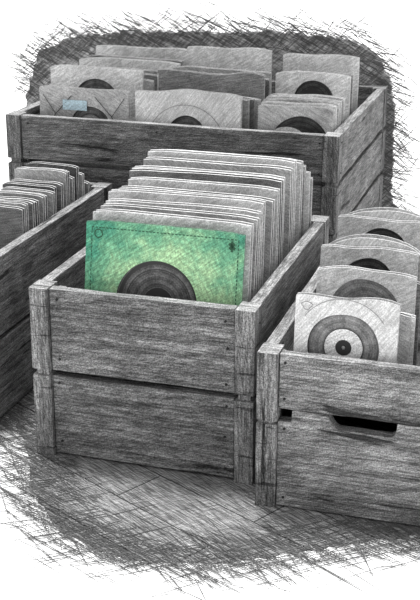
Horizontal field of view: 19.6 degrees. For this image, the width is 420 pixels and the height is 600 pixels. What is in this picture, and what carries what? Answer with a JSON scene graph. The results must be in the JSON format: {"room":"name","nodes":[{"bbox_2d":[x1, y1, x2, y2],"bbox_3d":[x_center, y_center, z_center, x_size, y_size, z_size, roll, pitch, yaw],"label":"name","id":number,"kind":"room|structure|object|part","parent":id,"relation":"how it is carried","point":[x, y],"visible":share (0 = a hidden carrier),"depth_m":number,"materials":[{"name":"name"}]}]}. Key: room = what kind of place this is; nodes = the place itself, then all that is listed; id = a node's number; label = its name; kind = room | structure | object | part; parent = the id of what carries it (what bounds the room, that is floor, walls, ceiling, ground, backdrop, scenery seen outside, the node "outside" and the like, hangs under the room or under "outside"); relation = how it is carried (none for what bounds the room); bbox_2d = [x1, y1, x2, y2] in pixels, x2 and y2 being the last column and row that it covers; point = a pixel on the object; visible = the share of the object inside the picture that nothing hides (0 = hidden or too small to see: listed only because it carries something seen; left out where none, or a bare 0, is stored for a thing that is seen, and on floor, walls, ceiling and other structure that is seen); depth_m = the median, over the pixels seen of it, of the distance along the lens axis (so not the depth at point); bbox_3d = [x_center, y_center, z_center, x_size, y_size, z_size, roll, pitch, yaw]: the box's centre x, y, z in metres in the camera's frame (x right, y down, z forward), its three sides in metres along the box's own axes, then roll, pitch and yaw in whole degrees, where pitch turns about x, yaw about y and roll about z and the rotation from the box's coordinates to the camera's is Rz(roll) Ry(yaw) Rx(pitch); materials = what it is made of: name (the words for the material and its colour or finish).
{"room":"second-hand shop","nodes":[
{"label":"second-hand shop","id":0,"kind":"room"},
{"bbox_2d":[0,0,419,599],"bbox_3d":[-0.326,0.289,2.286,120.000,0.001,120.000,6,21,16],"label":"background","id":1,"kind":"structure","parent":0,"point":[398,20],"depth_m":2.37,"materials":[{"name":"white"}]},
{"bbox_2d":[0,387,419,599],"bbox_3d":[-0.046,0.127,2.724,1.659,0.004,1.854,6,21,16],"label":"floor","id":2,"kind":"structure","parent":0,"point":[133,512],"depth_m":2.05,"materials":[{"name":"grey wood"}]},
{"bbox_2d":[0,182,111,417],"bbox_3d":[-0.421,-0.019,2.640,0.191,0.330,0.683,6,21,16],"label":"wooden crate","id":3,"kind":"object","parent":2,"relation":"on","point":[39,251],"visible":0.48,"depth_m":2.48,"materials":[{"name":"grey wood"}]},
{"bbox_2d":[0,205,25,248],"bbox_3d":[-0.442,-0.112,2.531,0.124,0.177,0.019,6,21,16],"label":"record sleeve","id":4,"kind":"object","parent":3,"relation":"in","point":[12,218],"visible":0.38,"depth_m":2.50,"materials":[{"name":"cardboard"}]},
{"bbox_2d":[0,200,28,231],"bbox_3d":[-0.437,-0.120,2.548,0.124,0.180,0.019,6,21,16],"label":"record sleeve","id":5,"kind":"object","parent":3,"relation":"in","point":[2,202],"visible":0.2,"depth_m":2.51,"materials":[{"name":"cardboard"}]},
{"bbox_2d":[0,198,35,229],"bbox_3d":[-0.427,-0.129,2.575,0.124,0.178,0.019,6,21,16],"label":"record sleeve","id":6,"kind":"object","parent":3,"relation":"in","point":[31,205],"visible":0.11,"depth_m":2.54,"materials":[{"name":"cardboard"}]},
{"bbox_2d":[0,196,39,225],"bbox_3d":[-0.422,-0.135,2.594,0.124,0.175,0.019,6,21,16],"label":"record sleeve","id":7,"kind":"object","parent":3,"relation":"in","point":[37,219],"visible":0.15,"depth_m":2.56,"materials":[{"name":"cardboard"}]},
{"bbox_2d":[0,191,45,222],"bbox_3d":[-0.412,-0.145,2.617,0.124,0.179,0.019,6,21,16],"label":"record sleeve","id":8,"kind":"object","parent":3,"relation":"in","point":[41,198],"visible":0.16,"depth_m":2.58,"materials":[{"name":"paper"}]},
{"bbox_2d":[0,190,47,218],"bbox_3d":[-0.410,-0.149,2.636,0.124,0.174,0.019,6,21,16],"label":"record sleeve","id":9,"kind":"object","parent":3,"relation":"in","point":[46,202],"visible":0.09,"depth_m":2.61,"materials":[{"name":"paper"}]},
{"bbox_2d":[0,186,55,217],"bbox_3d":[-0.397,-0.159,2.663,0.124,0.174,0.018,6,21,16],"label":"record sleeve","id":10,"kind":"object","parent":3,"relation":"in","point":[50,195],"visible":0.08,"depth_m":2.63,"materials":[{"name":"cardboard"}]},
{"bbox_2d":[2,182,56,212],"bbox_3d":[-0.396,-0.169,2.683,0.124,0.179,0.019,6,21,16],"label":"record sleeve","id":11,"kind":"object","parent":3,"relation":"in","point":[15,184],"visible":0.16,"depth_m":2.65,"materials":[{"name":"paper"}]},
{"bbox_2d":[10,179,63,211],"bbox_3d":[-0.383,-0.176,2.700,0.124,0.181,0.019,6,21,16],"label":"record sleeve","id":12,"kind":"object","parent":3,"relation":"in","point":[59,186],"visible":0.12,"depth_m":2.66,"materials":[{"name":"cardboard"}]},
{"bbox_2d":[14,167,68,207],"bbox_3d":[-0.376,-0.196,2.726,0.124,0.201,0.020,6,21,16],"label":"record sleeve","id":13,"kind":"object","parent":3,"relation":"in","point":[39,174],"visible":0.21,"depth_m":2.69,"materials":[{"name":"cardboard"}]},
{"bbox_2d":[30,167,69,204],"bbox_3d":[-0.375,-0.201,2.745,0.124,0.197,0.019,6,21,16],"label":"record sleeve","id":14,"kind":"object","parent":3,"relation":"in","point":[30,167],"visible":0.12,"depth_m":2.71,"materials":[{"name":"cardboard"}]},
{"bbox_2d":[26,161,78,200],"bbox_3d":[-0.359,-0.217,2.787,0.124,0.197,0.019,6,21,16],"label":"record sleeve","id":15,"kind":"object","parent":3,"relation":"in","point":[73,170],"visible":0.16,"depth_m":2.75,"materials":[{"name":"cardboard"}]},
{"bbox_2d":[69,176,74,203],"bbox_3d":[-0.367,-0.201,2.772,0.124,0.178,0.019,6,21,16],"label":"record sleeve","id":16,"kind":"object","parent":3,"relation":"in","point":[72,184],"visible":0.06,"depth_m":2.73,"materials":[{"name":"cardboard"}]},
{"bbox_2d":[79,172,84,197],"bbox_3d":[-0.350,-0.215,2.816,0.124,0.174,0.018,6,21,16],"label":"record sleeve","id":17,"kind":"object","parent":3,"relation":"in","point":[81,175],"visible":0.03,"depth_m":2.78,"materials":[{"name":"cardboard"}]},
{"bbox_2d":[84,181,89,193],"bbox_3d":[-0.339,-0.210,2.843,0.124,0.147,0.018,6,21,16],"label":"record sleeve","id":18,"kind":"object","parent":3,"relation":"in","point":[86,183],"visible":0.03,"depth_m":2.80,"materials":[{"name":"paper"}]},
{"bbox_3d":[-0.254,-0.115,2.904,0.037,0.330,0.047,6,21,16],"label":"corner post","id":19,"kind":"part","parent":3,"relation":"part of","materials":[{"name":"grey wood"}]},
{"bbox_2d":[29,215,329,484],"bbox_3d":[-0.034,0.054,2.444,0.422,0.330,0.611,6,21,16],"label":"wooden crate","id":20,"kind":"object","parent":2,"relation":"on","point":[162,382],"visible":0.68,"depth_m":2.18,"materials":[{"name":"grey wood"}]},
{"bbox_3d":[-0.301,0.127,2.244,0.037,0.330,0.047,6,21,16],"label":"corner post","id":21,"kind":"part","parent":20,"relation":"part of","materials":[{"name":"grey wood"}]},
{"bbox_2d":[85,220,245,305],"bbox_3d":[-0.086,0.014,2.167,0.295,0.293,0.052,6,21,16],"label":"record sleeve","id":22,"kind":"object","parent":20,"relation":"in","point":[146,259],"visible":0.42,"depth_m":2.15,"materials":[{"name":"green cardboard"}]},
{"bbox_2d":[93,209,253,301],"bbox_3d":[-0.072,-0.004,2.200,0.296,0.304,0.055,6,21,16],"label":"record sleeve","id":23,"kind":"object","parent":20,"relation":"in","point":[246,228],"visible":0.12,"depth_m":2.15,"materials":[{"name":"cardboard"}]},
{"bbox_2d":[101,203,259,300],"bbox_3d":[-0.061,-0.017,2.237,0.299,0.302,0.050,6,21,16],"label":"record sleeve","id":24,"kind":"object","parent":20,"relation":"in","point":[198,213],"visible":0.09,"depth_m":2.18,"materials":[{"name":"cardboard"}]},
{"bbox_2d":[106,198,260,293],"bbox_3d":[-0.055,-0.032,2.280,0.297,0.302,0.048,6,21,16],"label":"record sleeve","id":25,"kind":"object","parent":20,"relation":"in","point":[192,206],"visible":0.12,"depth_m":2.23,"materials":[{"name":"cardboard"}]},
{"bbox_2d":[108,189,265,290],"bbox_3d":[-0.048,-0.049,2.314,0.305,0.309,0.046,6,21,16],"label":"record sleeve","id":26,"kind":"object","parent":20,"relation":"in","point":[139,194],"visible":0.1,"depth_m":2.26,"materials":[{"name":"cardboard"}]},
{"bbox_2d":[119,185,274,284],"bbox_3d":[-0.031,-0.061,2.356,0.308,0.303,0.040,6,21,16],"label":"record sleeve","id":27,"kind":"object","parent":20,"relation":"in","point":[270,203],"visible":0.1,"depth_m":2.30,"materials":[{"name":"cardboard"}]},
{"bbox_2d":[128,177,279,273],"bbox_3d":[-0.016,-0.078,2.390,0.303,0.312,0.038,6,21,16],"label":"record sleeve","id":28,"kind":"object","parent":20,"relation":"in","point":[233,188],"visible":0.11,"depth_m":2.33,"materials":[{"name":"cardboard"}]},
{"bbox_2d":[129,168,283,265],"bbox_3d":[-0.011,-0.097,2.432,0.313,0.319,0.036,6,21,16],"label":"record sleeve","id":29,"kind":"object","parent":20,"relation":"in","point":[138,172],"visible":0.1,"depth_m":2.38,"materials":[{"name":"paper"}]},
{"bbox_2d":[132,165,284,261],"bbox_3d":[-0.007,-0.109,2.473,0.315,0.314,0.032,6,21,16],"label":"record sleeve","id":30,"kind":"object","parent":20,"relation":"in","point":[144,166],"visible":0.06,"depth_m":2.42,"materials":[{"name":"paper"}]},
{"bbox_2d":[143,157,292,259],"bbox_3d":[0.013,-0.127,2.511,0.311,0.321,0.021,6,19,16],"label":"record sleeve","id":31,"kind":"object","parent":20,"relation":"in","point":[287,172],"visible":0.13,"depth_m":2.45,"materials":[{"name":"paper"}]},
{"bbox_2d":[148,149,296,249],"bbox_3d":[0.022,-0.144,2.543,0.313,0.329,0.019,6,20,16],"label":"record sleeve","id":32,"kind":"object","parent":20,"relation":"in","point":[199,155],"visible":0.14,"depth_m":2.48,"materials":[{"name":"paper"}]},
{"bbox_2d":[172,149,302,245],"bbox_3d":[0.037,-0.152,2.579,0.314,0.320,0.021,6,20,16],"label":"record sleeve","id":33,"kind":"object","parent":20,"relation":"in","point":[299,170],"visible":0.03,"depth_m":2.51,"materials":[{"name":"paper"}]},
{"bbox_3d":[0.066,0.166,2.138,0.037,0.330,0.046,6,21,16],"label":"corner post","id":34,"kind":"part","parent":20,"relation":"part of","materials":[{"name":"grey wood"}]},
{"bbox_2d":[301,165,305,236],"bbox_3d":[0.053,-0.151,2.598,0.300,0.307,0.010,6,20,16],"label":"record sleeve","id":35,"kind":"object","parent":20,"relation":"in","point":[304,166],"visible":0.02,"depth_m":2.53,"materials":[{"name":"cardboard"}]},
{"bbox_2d":[304,171,310,233],"bbox_3d":[0.064,-0.146,2.608,0.300,0.291,0.010,6,20,16],"label":"record sleeve","id":36,"kind":"object","parent":20,"relation":"in","point":[308,174],"visible":0.06,"depth_m":2.54,"materials":[{"name":"cardboard"}]},
{"bbox_2d":[309,177,312,227],"bbox_3d":[0.069,-0.143,2.618,0.300,0.277,0.010,6,20,16],"label":"record sleeve","id":37,"kind":"object","parent":20,"relation":"in","point":[311,179],"visible":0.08,"depth_m":2.55,"materials":[{"name":"cardboard"}]},
{"bbox_3d":[0.232,-0.019,2.644,0.037,0.330,0.046,6,21,16],"label":"corner post","id":38,"kind":"part","parent":20,"relation":"part of","materials":[{"name":"grey wood"}]},
{"bbox_2d":[5,80,387,243],"bbox_3d":[-0.004,-0.287,3.164,0.811,0.474,0.661,6,21,16],"label":"wooden crate","id":39,"kind":"object","parent":2,"relation":"on","point":[348,161],"visible":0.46,"depth_m":2.85,"materials":[{"name":"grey wood"}]},
{"bbox_3d":[-0.465,-0.226,2.995,0.037,0.474,0.047,6,21,16],"label":"corner post","id":40,"kind":"part","parent":39,"relation":"part of","materials":[{"name":"grey wood"}]},
{"bbox_2d":[39,85,129,168],"bbox_3d":[-0.301,-0.378,2.927,0.229,0.265,0.010,6,20,16],"label":"record sleeve","id":41,"kind":"object","parent":39,"relation":"in","point":[63,101],"visible":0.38,"depth_m":2.90,"materials":[{"name":"paper"}]},
{"bbox_2d":[50,64,143,169],"bbox_3d":[-0.275,-0.421,2.986,0.239,0.304,0.012,6,19,16],"label":"record sleeve","id":42,"kind":"object","parent":39,"relation":"in","point":[131,80],"visible":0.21,"depth_m":2.94,"materials":[{"name":"paper"}]},
{"bbox_2d":[79,57,179,69],"bbox_3d":[-0.206,-0.470,3.129,0.270,0.299,0.012,6,19,16],"label":"record sleeve","id":43,"kind":"object","parent":39,"relation":"in","point":[95,61],"visible":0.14,"depth_m":3.08,"materials":[{"name":"cardboard"}]},
{"bbox_2d":[109,67,157,74],"bbox_3d":[-0.229,-0.445,3.079,0.268,0.285,0.012,6,19,16],"label":"record sleeve","id":44,"kind":"object","parent":39,"relation":"in","point":[155,72],"visible":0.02,"depth_m":3.01,"materials":[{"name":"cardboard"}]},
{"bbox_2d":[86,55,183,65],"bbox_3d":[-0.196,-0.483,3.166,0.264,0.298,0.012,6,19,16],"label":"record sleeve","id":45,"kind":"object","parent":39,"relation":"in","point":[180,62],"visible":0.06,"depth_m":3.11,"materials":[{"name":"paper"}]},
{"bbox_2d":[96,45,186,65],"bbox_3d":[-0.177,-0.516,3.236,0.264,0.312,0.012,6,19,16],"label":"record sleeve","id":46,"kind":"object","parent":39,"relation":"in","point":[114,50],"visible":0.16,"depth_m":3.19,"materials":[{"name":"cardboard"}]},
{"bbox_2d":[144,79,153,90],"bbox_3d":[-0.261,-0.413,3.006,0.260,0.276,0.012,6,19,16],"label":"record sleeve","id":47,"kind":"object","parent":39,"relation":"in","point":[148,84],"visible":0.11,"depth_m":2.93,"materials":[{"name":"cardboard"}]},
{"bbox_2d":[144,73,157,90],"bbox_3d":[-0.244,-0.430,3.045,0.263,0.282,0.012,6,19,16],"label":"record sleeve","id":48,"kind":"object","parent":39,"relation":"in","point":[153,77],"visible":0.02,"depth_m":2.97,"materials":[{"name":"cardboard"}]},
{"bbox_2d":[135,89,242,128],"bbox_3d":[-0.052,-0.354,2.844,0.256,0.277,0.020,6,19,16],"label":"record sleeve","id":49,"kind":"object","parent":39,"relation":"in","point":[177,106],"visible":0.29,"depth_m":2.81,"materials":[{"name":"white paper"}]},
{"bbox_2d":[158,69,264,101],"bbox_3d":[0.001,-0.403,2.940,0.267,0.303,0.016,6,19,16],"label":"record sleeve","id":50,"kind":"object","parent":39,"relation":"in","point":[245,84],"visible":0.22,"depth_m":2.89,"materials":[{"name":"cardboard"}]},
{"bbox_2d":[173,66,271,94],"bbox_3d":[0.028,-0.432,3.033,0.250,0.294,0.012,6,19,16],"label":"record sleeve","id":51,"kind":"object","parent":39,"relation":"in","point":[210,70],"visible":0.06,"depth_m":2.99,"materials":[{"name":"cardboard"}]},
{"bbox_2d":[187,46,271,85],"bbox_3d":[0.047,-0.482,3.118,0.222,0.330,0.012,6,19,16],"label":"record sleeve","id":52,"kind":"object","parent":39,"relation":"in","point":[250,59],"visible":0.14,"depth_m":3.07,"materials":[{"name":"cardboard"}]},
{"bbox_2d":[242,99,249,128],"bbox_3d":[-0.031,-0.351,2.862,0.252,0.259,0.012,6,19,16],"label":"record sleeve","id":53,"kind":"object","parent":39,"relation":"in","point":[246,103],"visible":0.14,"depth_m":2.79,"materials":[{"name":"paper"}]},
{"bbox_2d":[243,97,255,128],"bbox_3d":[-0.018,-0.356,2.870,0.252,0.262,0.012,6,19,16],"label":"record sleeve","id":54,"kind":"object","parent":39,"relation":"in","point":[252,101],"visible":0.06,"depth_m":2.80,"materials":[{"name":"paper"}]},
{"bbox_2d":[248,97,260,129],"bbox_3d":[-0.007,-0.359,2.881,0.255,0.262,0.012,6,19,16],"label":"record sleeve","id":55,"kind":"object","parent":39,"relation":"in","point":[257,101],"visible":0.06,"depth_m":2.81,"materials":[{"name":"paper"}]},
{"bbox_2d":[265,78,269,98],"bbox_3d":[0.018,-0.411,2.987,0.260,0.286,0.012,6,19,16],"label":"record sleeve","id":56,"kind":"object","parent":39,"relation":"in","point":[267,81],"visible":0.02,"depth_m":2.91,"materials":[{"name":"cardboard"}]},
{"bbox_2d":[258,104,333,183],"bbox_3d":[0.197,-0.319,2.783,0.183,0.254,0.008,6,19,16],"label":"record sleeve","id":57,"kind":"object","parent":39,"relation":"in","point":[305,119],"visible":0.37,"depth_m":2.75,"materials":[{"name":"cardboard"}]},
{"bbox_2d":[261,101,336,131],"bbox_3d":[0.202,-0.330,2.811,0.176,0.256,0.012,6,19,16],"label":"record sleeve","id":58,"kind":"object","parent":39,"relation":"in","point":[330,106],"visible":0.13,"depth_m":2.76,"materials":[{"name":"paper"}]},
{"bbox_2d":[263,98,339,128],"bbox_3d":[0.209,-0.340,2.835,0.178,0.258,0.012,6,19,16],"label":"record sleeve","id":59,"kind":"object","parent":39,"relation":"in","point":[269,99],"visible":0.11,"depth_m":2.79,"materials":[{"name":"paper"}]},
{"bbox_2d":[266,95,341,125],"bbox_3d":[0.216,-0.349,2.859,0.179,0.259,0.012,6,19,16],"label":"record sleeve","id":60,"kind":"object","parent":39,"relation":"in","point":[272,96],"visible":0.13,"depth_m":2.81,"materials":[{"name":"paper"}]},
{"bbox_2d":[269,94,343,123],"bbox_3d":[0.222,-0.357,2.885,0.179,0.255,0.012,6,19,16],"label":"record sleeve","id":61,"kind":"object","parent":39,"relation":"in","point":[335,98],"visible":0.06,"depth_m":2.83,"materials":[{"name":"paper"}]},
{"bbox_2d":[271,93,344,121],"bbox_3d":[0.229,-0.366,2.913,0.179,0.254,0.012,6,19,16],"label":"record sleeve","id":62,"kind":"object","parent":39,"relation":"in","point":[307,95],"visible":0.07,"depth_m":2.86,"materials":[{"name":"paper"}]},
{"bbox_2d":[275,71,350,120],"bbox_3d":[0.247,-0.409,2.969,0.183,0.295,0.012,6,19,16],"label":"record sleeve","id":63,"kind":"object","parent":39,"relation":"in","point":[287,82],"visible":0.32,"depth_m":2.93,"materials":[{"name":"paper"}]},
{"bbox_2d":[282,70,353,115],"bbox_3d":[0.260,-0.422,3.016,0.180,0.287,0.012,6,19,16],"label":"record sleeve","id":64,"kind":"object","parent":39,"relation":"in","point":[347,74],"visible":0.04,"depth_m":2.96,"materials":[{"name":"cardboard"}]},
{"bbox_2d":[283,53,359,112],"bbox_3d":[0.277,-0.466,3.094,0.194,0.317,0.012,6,19,16],"label":"record sleeve","id":65,"kind":"object","parent":39,"relation":"in","point":[328,63],"visible":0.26,"depth_m":3.04,"materials":[{"name":"cardboard"}]},
{"bbox_3d":[0.274,-0.146,2.782,0.038,0.474,0.047,6,21,16],"label":"corner post","id":66,"kind":"part","parent":39,"relation":"part of","materials":[{"name":"grey wood"}]},
{"bbox_3d":[0.455,-0.347,3.333,0.038,0.474,0.047,6,21,16],"label":"corner post","id":67,"kind":"part","parent":39,"relation":"part of","materials":[{"name":"grey wood"}]},
{"bbox_2d":[255,266,419,525],"bbox_3d":[0.333,0.136,2.285,0.346,0.286,0.621,6,21,16],"label":"wooden crate","id":68,"kind":"object","parent":2,"relation":"on","point":[305,459],"visible":0.64,"depth_m":2.02,"materials":[{"name":"grey wood"}]},
{"bbox_3d":[0.101,0.214,2.070,0.037,0.286,0.047,6,21,16],"label":"corner post","id":69,"kind":"part","parent":68,"relation":"part of","materials":[{"name":"grey wood"}]},
{"bbox_2d":[293,292,400,362],"bbox_3d":[0.224,0.080,2.009,0.172,0.181,0.025,6,21,16],"label":"record sleeve","id":70,"kind":"object","parent":68,"relation":"in","point":[367,328],"visible":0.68,"depth_m":2.00,"materials":[{"name":"grey cardboard"}]},
{"bbox_2d":[316,265,416,314],"bbox_3d":[0.273,0.031,2.144,0.174,0.181,0.018,6,21,16],"label":"record sleeve","id":71,"kind":"object","parent":68,"relation":"in","point":[344,281],"visible":0.29,"depth_m":2.12,"materials":[{"name":"cardboard"}]},
{"bbox_2d":[320,244,418,276],"bbox_3d":[0.293,-0.013,2.263,0.180,0.181,0.018,6,21,16],"label":"record sleeve","id":72,"kind":"object","parent":68,"relation":"in","point":[377,258],"visible":0.16,"depth_m":2.24,"materials":[{"name":"paper"}]},
{"bbox_2d":[330,234,419,281],"bbox_3d":[0.303,-0.025,2.271,0.180,0.199,0.017,6,21,16],"label":"record sleeve","id":73,"kind":"object","parent":68,"relation":"in","point":[358,240],"visible":0.22,"depth_m":2.24,"materials":[{"name":"grey cardboard"}]},
{"bbox_2d":[337,214,419,250],"bbox_3d":[0.344,-0.074,2.426,0.184,0.184,0.018,6,21,16],"label":"record sleeve","id":74,"kind":"object","parent":68,"relation":"in","point":[408,232],"visible":0.23,"depth_m":2.40,"materials":[{"name":"cardboard"}]},
{"bbox_2d":[348,207,419,220],"bbox_3d":[0.353,-0.086,2.437,0.184,0.201,0.018,6,21,16],"label":"record sleeve","id":75,"kind":"object","parent":68,"relation":"in","point":[390,213],"visible":0.23,"depth_m":2.41,"materials":[{"name":"grey cardboard"}]},
{"bbox_2d":[397,312,410,364],"bbox_3d":[0.244,0.086,2.038,0.176,0.151,0.016,6,21,16],"label":"record sleeve","id":76,"kind":"object","parent":68,"relation":"in","point":[405,319],"visible":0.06,"depth_m":2.00,"materials":[{"name":"cardboard"}]},
{"bbox_2d":[403,312,415,364],"bbox_3d":[0.254,0.084,2.048,0.176,0.148,0.016,6,21,16],"label":"record sleeve","id":77,"kind":"object","parent":68,"relation":"in","point":[413,317],"visible":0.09,"depth_m":2.01,"materials":[{"name":"paper"}]},
{"bbox_2d":[413,281,419,365],"bbox_3d":[0.283,0.035,2.161,0.176,0.161,0.016,6,21,16],"label":"record sleeve","id":78,"kind":"object","parent":68,"relation":"in","point":[417,306],"visible":0.14,"depth_m":2.13,"materials":[{"name":"cardboard"}]},
{"bbox_3d":[0.334,0.092,2.269,0.293,0.015,0.564,6,21,16],"label":"panel","id":79,"kind":"part","parent":68,"relation":"part of","materials":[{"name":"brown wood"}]},
{"bbox_2d":[1,0,419,212],"bbox_3d":[0.009,-0.526,3.470,1.328,0.714,0.022,6,21,16],"label":"wall","id":80,"kind":"structure","parent":0,"point":[69,50],"depth_m":3.37,"materials":[{"name":"paint"}]}
]}

